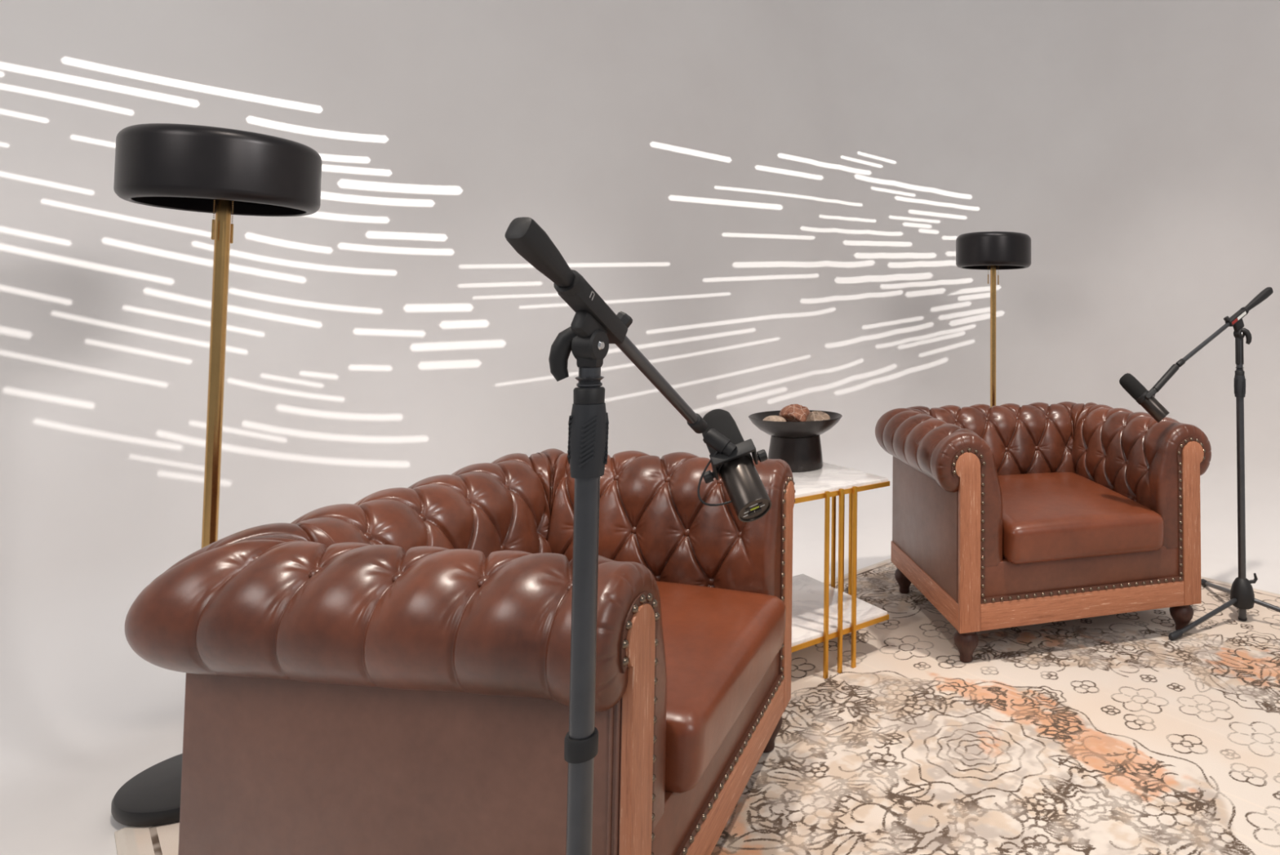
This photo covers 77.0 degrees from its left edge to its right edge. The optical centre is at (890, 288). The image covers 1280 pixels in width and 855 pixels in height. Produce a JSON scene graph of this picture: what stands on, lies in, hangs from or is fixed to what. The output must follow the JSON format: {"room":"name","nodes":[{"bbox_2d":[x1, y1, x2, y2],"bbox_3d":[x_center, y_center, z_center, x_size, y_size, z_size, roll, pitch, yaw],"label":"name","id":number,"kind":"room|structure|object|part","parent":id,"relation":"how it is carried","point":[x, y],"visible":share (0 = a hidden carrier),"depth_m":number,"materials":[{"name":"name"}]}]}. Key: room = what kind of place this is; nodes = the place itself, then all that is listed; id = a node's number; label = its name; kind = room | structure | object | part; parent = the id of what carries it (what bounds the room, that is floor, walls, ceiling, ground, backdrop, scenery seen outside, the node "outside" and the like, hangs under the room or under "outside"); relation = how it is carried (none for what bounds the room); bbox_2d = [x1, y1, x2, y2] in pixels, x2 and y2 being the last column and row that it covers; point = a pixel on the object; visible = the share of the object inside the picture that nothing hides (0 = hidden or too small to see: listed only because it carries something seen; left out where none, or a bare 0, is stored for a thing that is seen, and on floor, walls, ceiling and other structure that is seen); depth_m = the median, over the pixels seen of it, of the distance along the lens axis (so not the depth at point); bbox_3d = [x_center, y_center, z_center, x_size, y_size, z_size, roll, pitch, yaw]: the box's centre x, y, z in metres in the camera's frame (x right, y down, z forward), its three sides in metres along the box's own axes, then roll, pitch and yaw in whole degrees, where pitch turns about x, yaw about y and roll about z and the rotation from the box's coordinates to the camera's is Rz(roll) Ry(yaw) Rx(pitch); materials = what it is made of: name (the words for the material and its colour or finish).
{"room":"studio","nodes":[
{"label":"studio","id":0,"kind":"room"},
{"bbox_2d":[0,0,1279,786],"bbox_3d":[-0.616,-1.105,2.059,10.741,4.612,4.854,1,-2,-13],"label":"wall","id":1,"kind":"structure","parent":0,"point":[776,197],"depth_m":3.23,"materials":[{"name":"white paint"}]},
{"bbox_2d":[0,524,1279,854],"bbox_3d":[0.397,1.086,-1.055,10.968,0.001,10.683,0,-2,0],"label":"floor","id":2,"kind":"structure","parent":0,"point":[66,810],"depth_m":1.80,"materials":[{"name":"white paint"}]},
{"bbox_2d":[111,123,321,826],"bbox_3d":[-1.621,0.404,1.808,0.374,1.540,0.374,0,-2,1],"label":"floor lamp","id":3,"kind":"object","parent":2,"relation":"on","point":[224,172],"visible":0.82,"depth_m":1.74,"materials":[{"name":"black metal"}]},
{"bbox_3d":[-1.618,-0.141,1.804,0.006,0.050,0.006,0,-2,1],"label":"chain pull","id":4,"kind":"part","parent":3,"relation":"part of","materials":[{"name":"gold metal"}]},
{"bbox_3d":[-1.617,-0.279,1.835,0.374,0.164,0.374,0,-2,1],"label":"lamp shade","id":5,"kind":"part","parent":3,"relation":"part of","materials":[{"name":"black metal"}]},
{"bbox_3d":[-1.617,-0.136,1.854,0.006,0.050,0.006,0,-2,1],"label":"chain pull","id":6,"kind":"part","parent":3,"relation":"part of","materials":[{"name":"gold metal"}]},
{"bbox_2d":[114,558,1279,854],"bbox_3d":[0.495,1.200,1.889,2.912,0.005,3.265,-2,-3,41],"label":"patterned rug","id":7,"kind":"object","parent":2,"relation":"on","point":[1112,734],"visible":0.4,"depth_m":1.99,"materials":[{"name":"beige carpet"}]},
{"bbox_2d":[124,448,795,854],"bbox_3d":[-0.711,0.796,1.594,0.861,0.750,1.078,0,-2,7],"label":"armchair","id":8,"kind":"object","parent":7,"relation":"on","point":[386,672],"visible":0.9,"depth_m":1.15,"materials":[{"name":"brown leather"}]},
{"bbox_3d":[-1.011,0.640,1.638,0.253,0.438,0.999,0,-2,7],"label":"backrest","id":9,"kind":"part","parent":8,"relation":"part of","materials":[{"name":"brown leather"}]},
{"bbox_3d":[-0.762,0.624,1.192,0.781,0.438,0.254,0,-2,7],"label":"armrest","id":10,"kind":"part","parent":8,"relation":"part of","materials":[{"name":"brown leather"}]},
{"bbox_3d":[-0.750,0.758,1.149,0.729,0.408,0.020,0,-2,7],"label":"panel","id":11,"kind":"part","parent":8,"relation":"part of","materials":[{"name":"brown leather"}]},
{"bbox_3d":[-0.378,0.758,1.116,0.018,0.572,0.088,0,-2,7],"label":"post","id":12,"kind":"part","parent":8,"relation":"part of","materials":[{"name":"brown wood"}]},
{"bbox_3d":[-0.661,0.657,2.009,0.781,0.438,0.254,0,-2,7],"label":"armrest","id":13,"kind":"part","parent":8,"relation":"part of","materials":[{"name":"brown leather"}]},
{"bbox_3d":[-0.622,0.912,1.578,0.595,0.125,0.776,0,-2,7],"label":"panel","id":14,"kind":"part","parent":8,"relation":"part of","materials":[{"name":"leather"}]},
{"bbox_2d":[656,580,786,792],"bbox_3d":[-0.590,0.768,1.580,0.620,0.154,0.595,3,-2,7],"label":"seat cushion","id":15,"kind":"object","parent":8,"relation":"on","point":[721,639],"depth_m":1.50,"materials":[{"name":"leather"}]},
{"bbox_3d":[-0.335,1.018,1.538,0.034,0.086,0.779,0,-2,7],"label":"rail","id":16,"kind":"part","parent":8,"relation":"part of","materials":[{"name":"brown wood"}]},
{"bbox_3d":[-0.272,0.793,1.977,0.018,0.572,0.088,0,-2,7],"label":"post","id":17,"kind":"part","parent":8,"relation":"part of","materials":[{"name":"brown wood"}]},
{"bbox_2d":[504,217,706,854],"bbox_3d":[-0.413,0.537,0.814,0.630,1.210,0.670,0,-2,0],"label":"microphone stand","id":18,"kind":"object","parent":7,"relation":"on","point":[594,326],"visible":1,"depth_m":0.84,"materials":[{"name":"black metal"}]},
{"bbox_3d":[-0.365,0.073,0.854,0.038,0.063,0.022,1,-2,-15],"label":"locking lever","id":19,"kind":"part","parent":18,"relation":"part of","materials":[{"name":"black plastic"}]},
{"bbox_3d":[-0.326,0.042,0.915,0.024,0.030,0.023,0,-2,0],"label":"clamp knob","id":20,"kind":"part","parent":18,"relation":"part of","materials":[{"name":"black plastic"}]},
{"bbox_2d":[697,408,771,521],"bbox_3d":[-0.241,0.270,1.167,0.108,0.155,0.166,1,-2,-12],"label":"microphone","id":21,"kind":"object","parent":18,"relation":"attached to","point":[731,457],"visible":1,"depth_m":1.13,"materials":[{"name":"black metal"}]},
{"bbox_3d":[-0.275,0.286,1.148,0.020,0.019,0.018,1,-2,-22],"label":"yoke knob","id":22,"kind":"part","parent":21,"relation":"part of","materials":[{"name":"black plastic"}]},
{"bbox_3d":[-0.199,0.324,1.110,0.044,0.035,0.029,2,-3,-36],"label":"plate","id":23,"kind":"part","parent":21,"relation":"part of","materials":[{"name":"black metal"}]},
{"bbox_2d":[748,507,761,515],"bbox_3d":[-0.199,0.329,1.113,0.021,0.012,0.006,1,-2,-22],"label":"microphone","id":24,"kind":"object","parent":21,"relation":"attached to","point":[752,511],"depth_m":1.11,"materials":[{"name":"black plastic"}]},
{"bbox_3d":[-0.201,0.261,1.178,0.020,0.019,0.018,1,-2,-22],"label":"yoke knob","id":25,"kind":"part","parent":21,"relation":"part of","materials":[{"name":"black plastic"}]},
{"bbox_2d":[791,462,889,678],"bbox_3d":[-0.336,0.924,2.570,0.474,0.577,0.524,2,-3,-41],"label":"side table","id":26,"kind":"object","parent":7,"relation":"on","point":[821,611],"visible":0.47,"depth_m":2.44,"materials":[{"name":"white stone"}]},
{"bbox_2d":[748,409,842,472],"bbox_3d":[-0.342,0.550,2.725,0.337,0.184,0.337,0,-2,0],"label":"pedestal bowl","id":27,"kind":"object","parent":26,"relation":"on","point":[797,443],"visible":0.85,"depth_m":2.64,"materials":[{"name":"black ceramic"}]},
{"bbox_2d":[762,415,786,421],"bbox_3d":[-0.412,0.478,2.681,0.090,0.056,0.086,0,-2,0],"label":"decorative piece","id":28,"kind":"object","parent":27,"relation":"in","point":[771,418],"visible":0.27,"depth_m":2.67,"materials":[{"name":"beige stone"}]},
{"bbox_2d":[778,404,810,421],"bbox_3d":[-0.346,0.456,2.748,0.116,0.073,0.124,0,-2,0],"label":"decorative piece","id":29,"kind":"object","parent":27,"relation":"in","point":[792,412],"visible":0.79,"depth_m":2.71,"materials":[{"name":"brown stone"}]},
{"bbox_3d":[-0.341,0.494,2.727,0.337,0.072,0.337,0,-2,0],"label":"dish","id":30,"kind":"part","parent":27,"relation":"part of","materials":[{"name":"black ceramic"}]},
{"bbox_2d":[805,410,830,421],"bbox_3d":[-0.255,0.465,2.696,0.084,0.055,0.096,1,-2,-23],"label":"decorative piece","id":31,"kind":"object","parent":27,"relation":"in","point":[814,415],"visible":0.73,"depth_m":2.68,"materials":[{"name":"beige stone"}]},
{"bbox_3d":[-0.198,0.919,2.351,0.012,0.572,0.012,2,-3,-41],"label":"leg","id":32,"kind":"part","parent":26,"relation":"part of","materials":[{"name":"gold metal"}]},
{"bbox_3d":[-0.208,0.936,2.774,0.012,0.572,0.012,2,-3,-41],"label":"leg","id":33,"kind":"part","parent":26,"relation":"part of","materials":[{"name":"gold metal"}]},
{"bbox_2d":[791,573,887,646],"bbox_3d":[-0.337,1.085,2.564,0.442,0.016,0.492,2,-3,-41],"label":"shelf","id":34,"kind":"object","parent":26,"relation":"attached to","point":[808,629],"depth_m":2.50,"materials":[{"name":"white stone"}]},
{"bbox_3d":[-0.337,1.096,2.563,0.450,0.015,0.500,2,-3,-41],"label":"frame","id":35,"kind":"part","parent":26,"relation":"part of","materials":[{"name":"gold metal"}]},
{"bbox_3d":[-0.157,0.921,2.387,0.012,0.572,0.012,2,-3,-41],"label":"leg","id":36,"kind":"part","parent":26,"relation":"part of","materials":[{"name":"gold metal"}]},
{"bbox_3d":[-0.334,0.655,2.581,0.450,0.015,0.500,2,-3,-41],"label":"frame","id":37,"kind":"part","parent":26,"relation":"part of","materials":[{"name":"gold metal"}]},
{"bbox_3d":[-0.174,0.935,2.735,0.012,0.572,0.012,2,-3,-41],"label":"leg","id":38,"kind":"part","parent":26,"relation":"part of","materials":[{"name":"gold metal"}]},
{"bbox_3d":[-0.140,0.933,2.697,0.012,0.572,0.012,2,-3,-41],"label":"leg","id":39,"kind":"part","parent":26,"relation":"part of","materials":[{"name":"gold metal"}]},
{"bbox_3d":[-0.115,0.923,2.424,0.012,0.572,0.012,2,-3,-41],"label":"leg","id":40,"kind":"part","parent":26,"relation":"part of","materials":[{"name":"gold metal"}]},
{"bbox_2d":[955,231,1031,407],"bbox_3d":[0.513,0.496,3.759,0.374,1.540,0.374,0,-2,6],"label":"floor lamp","id":41,"kind":"object","parent":7,"relation":"on","point":[993,251],"visible":0.77,"depth_m":3.65,"materials":[{"name":"black metal"}]},
{"bbox_3d":[0.518,-0.188,3.786,0.374,0.164,0.374,0,-2,6],"label":"lamp shade","id":42,"kind":"part","parent":41,"relation":"part of","materials":[{"name":"black metal"}]},
{"bbox_2d":[875,401,1211,662],"bbox_3d":[0.549,0.858,2.933,1.078,0.750,0.861,1,-2,-17],"label":"armchair","id":43,"kind":"object","parent":7,"relation":"on","point":[1006,515],"visible":1,"depth_m":2.65,"materials":[{"name":"brown leather"}]},
{"bbox_3d":[0.126,1.071,2.779,0.031,0.085,0.731,1,-2,-17],"label":"rail","id":44,"kind":"part","parent":43,"relation":"part of","materials":[{"name":"brown wood"}]},
{"bbox_3d":[0.126,0.829,2.787,0.020,0.408,0.729,1,-2,-17],"label":"panel","id":45,"kind":"part","parent":43,"relation":"part of","materials":[{"name":"brown leather"}]},
{"bbox_3d":[0.155,0.695,2.819,0.254,0.438,0.781,1,-2,-17],"label":"armrest","id":46,"kind":"part","parent":43,"relation":"part of","materials":[{"name":"brown leather"}]},
{"bbox_3d":[0.249,0.814,2.435,0.088,0.572,0.018,1,-2,-17],"label":"post","id":47,"kind":"part","parent":43,"relation":"part of","materials":[{"name":"brown wood"}]},
{"bbox_3d":[0.460,0.713,3.229,0.999,0.438,0.253,1,-2,-17],"label":"backrest","id":48,"kind":"part","parent":43,"relation":"part of","materials":[{"name":"brown leather"}]},
{"bbox_2d":[998,471,1164,564],"bbox_3d":[0.585,0.825,2.818,0.595,0.154,0.620,1,1,-17],"label":"seat cushion","id":49,"kind":"object","parent":43,"relation":"on","point":[1046,517],"depth_m":2.58,"materials":[{"name":"leather"}]},
{"bbox_3d":[0.575,0.970,2.842,0.776,0.125,0.595,1,-2,-17],"label":"panel","id":50,"kind":"part","parent":43,"relation":"part of","materials":[{"name":"leather"}]},
{"bbox_3d":[0.659,1.066,2.561,0.779,0.086,0.034,1,-2,-17],"label":"rail","id":51,"kind":"part","parent":43,"relation":"part of","materials":[{"name":"brown wood"}]},
{"bbox_3d":[0.943,0.710,3.062,0.254,0.438,0.781,1,-2,-17],"label":"armrest","id":52,"kind":"part","parent":43,"relation":"part of","materials":[{"name":"brown leather"}]},
{"bbox_3d":[1.078,0.830,2.690,0.088,0.572,0.018,1,-2,-17],"label":"post","id":53,"kind":"part","parent":43,"relation":"part of","materials":[{"name":"brown wood"}]},
{"bbox_2d":[1168,287,1279,639],"bbox_3d":[1.314,0.614,2.928,0.677,1.247,0.594,0,-2,0],"label":"microphone stand","id":54,"kind":"object","parent":7,"relation":"on","point":[1242,593],"visible":1,"depth_m":2.82,"materials":[{"name":"black metal"}]},
{"bbox_2d":[1119,363,1179,422],"bbox_3d":[0.911,0.361,2.619,0.216,0.199,0.110,0,-2,0],"label":"microphone","id":55,"kind":"object","parent":54,"relation":"attached to","point":[1144,397],"visible":1,"depth_m":2.60,"materials":[{"name":"black metal"}]},
{"bbox_3d":[0.879,0.366,2.575,0.018,0.020,0.020,0,-2,0],"label":"yoke knob","id":56,"kind":"part","parent":55,"relation":"part of","materials":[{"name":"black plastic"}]},
{"bbox_3d":[1.150,1.180,2.725,0.319,0.082,0.017,2,-3,-29],"label":"leg","id":57,"kind":"part","parent":54,"relation":"part of","materials":[{"name":"black metal"}]},
{"bbox_3d":[1.318,1.192,3.003,0.017,0.082,0.318,0,-2,1],"label":"leg","id":58,"kind":"part","parent":54,"relation":"part of","materials":[{"name":"black metal"}]},
{"bbox_3d":[1.262,0.116,2.825,0.026,0.030,0.022,0,-2,0],"label":"clamp knob","id":59,"kind":"part","parent":54,"relation":"part of","materials":[{"name":"black plastic"}]},
{"bbox_2d":[1237,311,1246,319],"bbox_3d":[1.329,0.101,2.850,0.056,0.035,0.001,2,-3,-31],"label":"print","id":60,"kind":"object","parent":54,"relation":"on","point":[1241,314],"depth_m":2.85},
{"bbox_3d":[1.344,0.178,2.849,0.038,0.063,0.022,0,-2,17],"label":"locking lever","id":61,"kind":"part","parent":54,"relation":"part of","materials":[{"name":"black plastic"}]},
{"bbox_3d":[1.354,1.081,2.820,0.038,0.039,0.014,0,-2,0],"label":"height lever","id":62,"kind":"part","parent":54,"relation":"part of","materials":[{"name":"black plastic"}]},
{"bbox_3d":[1.474,1.182,2.718,0.319,0.082,0.017,-1,-3,31],"label":"leg","id":63,"kind":"part","parent":54,"relation":"part of","materials":[{"name":"black metal"}]}
]}

